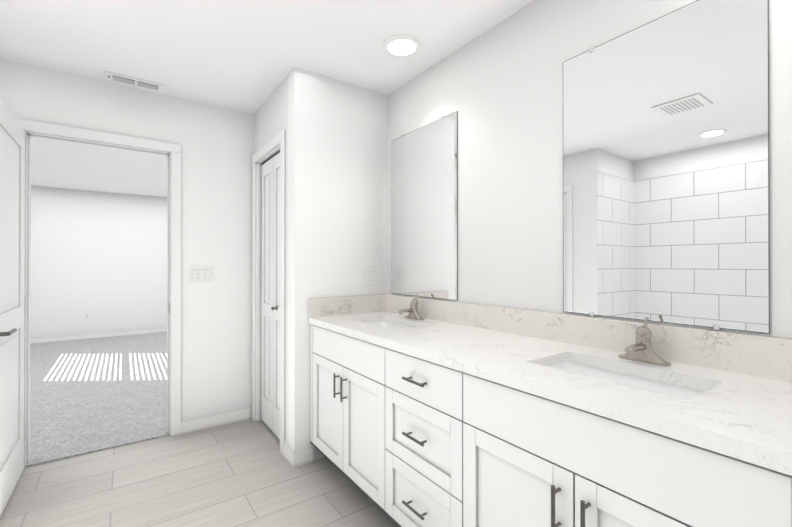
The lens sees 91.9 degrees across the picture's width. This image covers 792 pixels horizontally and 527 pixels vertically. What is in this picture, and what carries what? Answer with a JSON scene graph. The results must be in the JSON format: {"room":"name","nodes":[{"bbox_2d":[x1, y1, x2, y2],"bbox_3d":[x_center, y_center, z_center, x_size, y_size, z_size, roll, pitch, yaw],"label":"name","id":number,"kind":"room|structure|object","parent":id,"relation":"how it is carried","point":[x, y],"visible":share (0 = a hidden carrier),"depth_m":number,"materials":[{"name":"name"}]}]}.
{"room":"bathroom","nodes":[
{"label":"bathroom","id":0,"kind":"room"},
{"bbox_2d":[26,332,168,466],"bbox_3d":[-3.526,1.287,4.429,4.700,0.112,4.930,0,0,-35],"label":"floor","id":1,"kind":"structure","parent":0,"point":[87,396],"depth_m":3.59,"materials":[{"name":"grey carpet"}]},
{"bbox_2d":[30,186,166,338],"bbox_3d":[-4.934,0.030,6.408,4.740,2.440,0.120,0,0,-35],"label":"wall","id":2,"kind":"structure","parent":0,"point":[100,258],"depth_m":6.32,"materials":[{"name":"white paint"}]},
{"bbox_2d":[84,313,89,319],"bbox_3d":[-5.043,0.870,6.248,0.070,0.115,0.008,0,0,-35],"label":"outlet","id":3,"kind":"object","parent":2,"relation":"attached to","point":[86,316],"visible":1,"depth_m":6.25,"materials":[{"name":"white plastic"}]},
{"bbox_2d":[30,327,166,343],"bbox_3d":[-4.896,1.200,6.350,4.500,0.100,0.013,0,0,-35],"label":"baseboard","id":4,"kind":"structure","parent":2,"relation":"attached to","point":[91,336],"depth_m":6.30,"materials":[{"name":"paint"}]},
{"bbox_2d":[0,58,253,419],"bbox_3d":[-2.118,0.016,2.459,4.500,2.440,0.120,0,0,-35],"label":"wall","id":5,"kind":"structure","parent":0,"point":[216,142],"depth_m":2.86,"materials":[{"name":"paint"}]},
{"bbox_2d":[0,98,26,517],"bbox_3d":[-2.021,0.217,1.978,0.153,2.018,0.754,0,0,-35],"label":"open bathroom door","id":6,"kind":"structure","parent":5,"relation":"in","point":[13,164],"depth_m":2.03,"materials":[{"name":"paint"}]},
{"bbox_2d":[16,118,180,468],"bbox_3d":[-1.956,0.187,2.566,0.890,2.100,0.138,0,0,-35],"label":"door frame","id":7,"kind":"structure","parent":5,"relation":"attached to","point":[174,149],"depth_m":2.73,"materials":[{"name":"paint"}]},
{"bbox_2d":[189,266,213,281],"bbox_3d":[-1.449,0.078,2.856,0.162,0.115,0.010,0,0,-35],"label":"light switch","id":8,"kind":"object","parent":5,"relation":"attached to","point":[201,273],"visible":1,"depth_m":2.85,"materials":[{"name":"white plastic"}]},
{"bbox_2d":[181,406,251,434],"bbox_3d":[-1.351,1.188,2.921,0.510,0.100,0.013,0,0,-35],"label":"baseboard","id":9,"kind":"structure","parent":5,"relation":"attached to","point":[190,425],"depth_m":2.90,"materials":[{"name":"paint"}]},
{"bbox_2d":[0,419,396,526],"bbox_3d":[-0.536,1.279,0.512,3.620,0.100,4.920,0,0,-35],"label":"floor","id":10,"kind":"structure","parent":0,"point":[244,473],"depth_m":2.09,"materials":[{"name":"beige tile"}]},
{"bbox_2d":[309,322,791,526],"bbox_3d":[0.451,0.801,1.473,0.612,0.860,2.637,0,0,-35],"label":"bathroom vanity","id":11,"kind":"object","parent":10,"relation":"on","point":[444,413],"depth_m":1.19,"materials":[{"name":"white wood"}]},
{"bbox_2d":[309,310,791,465],"bbox_3d":[0.461,0.352,1.482,0.587,0.038,2.637,0,0,-35],"label":"countertop","id":12,"kind":"structure","parent":11,"relation":"on","point":[744,413],"depth_m":1.10,"materials":[{"name":"white stone"}]},
{"bbox_2d":[369,318,408,329],"bbox_3d":[-0.052,0.442,2.212,0.284,0.162,0.484,0,0,-35],"label":"sink","id":13,"kind":"object","parent":12,"relation":"in","point":[376,321],"depth_m":2.43,"materials":[{"name":"white ceramic"}]},
{"bbox_2d":[398,294,423,319],"bbox_3d":[0.076,0.262,2.304,0.150,0.146,0.158,0,0,-35],"label":"faucet","id":14,"kind":"object","parent":12,"relation":"on","point":[412,310],"visible":1,"depth_m":2.31,"materials":[{"name":"silver metal"}]},
{"bbox_2d":[541,358,708,397],"bbox_3d":[0.680,0.439,1.186,0.284,0.162,0.483,0,0,-35],"label":"sink","id":15,"kind":"object","parent":12,"relation":"in","point":[614,373],"depth_m":1.27,"materials":[{"name":"white ceramic"}]},
{"bbox_2d":[618,317,670,365],"bbox_3d":[0.808,0.258,1.278,0.150,0.146,0.158,0,0,-35],"label":"faucet","id":16,"kind":"object","parent":12,"relation":"on","point":[641,350],"visible":1,"depth_m":1.28,"materials":[{"name":"silver metal"}]},
{"bbox_2d":[253,112,255,154],"bbox_3d":[-1.078,0.018,3.084,0.120,2.440,0.070,0,0,-35],"label":"wall","id":17,"kind":"structure","parent":0,"point":[254,146],"depth_m":3.06,"materials":[{"name":"white paint"}]},
{"bbox_2d":[0,0,533,197],"bbox_3d":[-2.098,-1.254,2.435,4.700,0.100,9.850,0,0,-35],"label":"ceiling","id":18,"kind":"structure","parent":0,"point":[247,56],"depth_m":2.12,"materials":[{"name":"white paint"}]},
{"bbox_2d":[104,71,165,91],"bbox_3d":[-1.720,-1.195,2.533,0.330,0.016,0.120,0,0,-35],"label":"ceiling vent","id":19,"kind":"object","parent":18,"relation":"in","point":[133,81],"visible":1,"depth_m":2.52,"materials":[{"name":"metal"}]},
{"bbox_2d":[383,34,420,56],"bbox_3d":[0.032,-1.198,2.118,0.210,0.012,0.210,0,0,-35],"label":"recessed light","id":20,"kind":"object","parent":18,"relation":"in","point":[401,45],"visible":1,"depth_m":2.10,"materials":[{"name":"paint"}]},
{"bbox_2d":[256,81,282,151],"bbox_3d":[-0.875,-1.008,2.803,0.120,0.390,0.630,0,0,-35],"label":"wall","id":21,"kind":"structure","parent":0,"point":[269,119],"depth_m":2.73,"materials":[{"name":"white paint"}]},
{"bbox_2d":[252,130,285,455],"bbox_3d":[-0.875,0.212,2.799,0.124,2.050,0.630,0,0,-35],"label":"door frame","id":22,"kind":"structure","parent":21,"relation":"attached to","point":[276,149],"depth_m":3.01,"materials":[{"name":"paint"}]},
{"bbox_2d":[261,151,279,439],"bbox_3d":[-0.899,0.217,2.782,0.069,2.017,0.588,0,0,-35],"label":"bifold closet door","id":23,"kind":"structure","parent":21,"relation":"in","point":[270,343],"depth_m":2.82,"materials":[{"name":"paint"}]},
{"bbox_2d":[283,75,287,441],"bbox_3d":[-0.666,0.016,2.506,0.120,2.440,0.090,0,0,-35],"label":"wall","id":24,"kind":"structure","parent":0,"point":[285,103],"depth_m":2.46,"materials":[{"name":"white paint"}]},
{"bbox_2d":[288,67,386,459],"bbox_3d":[-0.377,0.017,2.583,0.680,2.440,0.120,0,0,-35],"label":"wall","id":25,"kind":"structure","parent":0,"point":[337,188],"depth_m":2.47,"materials":[{"name":"paint"}]},
{"bbox_2d":[283,440,293,465],"bbox_3d":[-0.671,1.186,2.394,0.013,0.100,0.160,0,0,-35],"label":"baseboard","id":26,"kind":"structure","parent":25,"relation":"attached to","point":[287,451],"depth_m":2.40,"materials":[{"name":"paint"}]},
{"bbox_2d":[292,445,313,467],"bbox_3d":[-0.572,1.186,2.358,0.131,0.100,0.013,0,0,-35],"label":"baseboard","id":27,"kind":"structure","parent":25,"relation":"attached to","point":[302,456],"depth_m":2.35,"materials":[{"name":"paint"}]},
{"bbox_2d":[367,268,374,283],"bbox_3d":[-0.172,0.087,2.649,0.070,0.115,0.010,0,0,-35],"label":"light switch","id":28,"kind":"object","parent":25,"relation":"attached to","point":[370,275],"visible":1,"depth_m":2.65,"materials":[{"name":"white plastic"}]},
{"bbox_2d":[309,294,791,382],"bbox_3d":[0.461,0.273,1.483,0.587,0.120,2.637,0,0,-35],"label":"backsplash","id":29,"kind":"structure","parent":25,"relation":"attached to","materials":[{"name":"stone"}]},
{"bbox_2d":[387,0,791,338],"bbox_3d":[0.878,0.013,1.513,0.120,2.440,4.900,0,0,-35],"label":"wall","id":30,"kind":"structure","parent":0,"point":[498,87],"depth_m":1.79,"materials":[{"name":"paint"}]},
{"bbox_2d":[392,111,457,299],"bbox_3d":[0.157,-0.325,2.412,0.008,1.081,0.645,0,0,-35],"label":"mirror","id":31,"kind":"object","parent":30,"relation":"attached to","point":[425,211],"visible":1,"depth_m":2.36,"materials":[{"name":"clear glass"}]},
{"bbox_2d":[563,0,769,333],"bbox_3d":[0.898,-0.329,1.372,0.008,1.081,0.640,0,0,-35],"label":"mirror","id":32,"kind":"object","parent":30,"relation":"attached to","point":[666,168],"visible":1,"depth_m":1.30,"materials":[{"name":"clear glass"}]}
]}

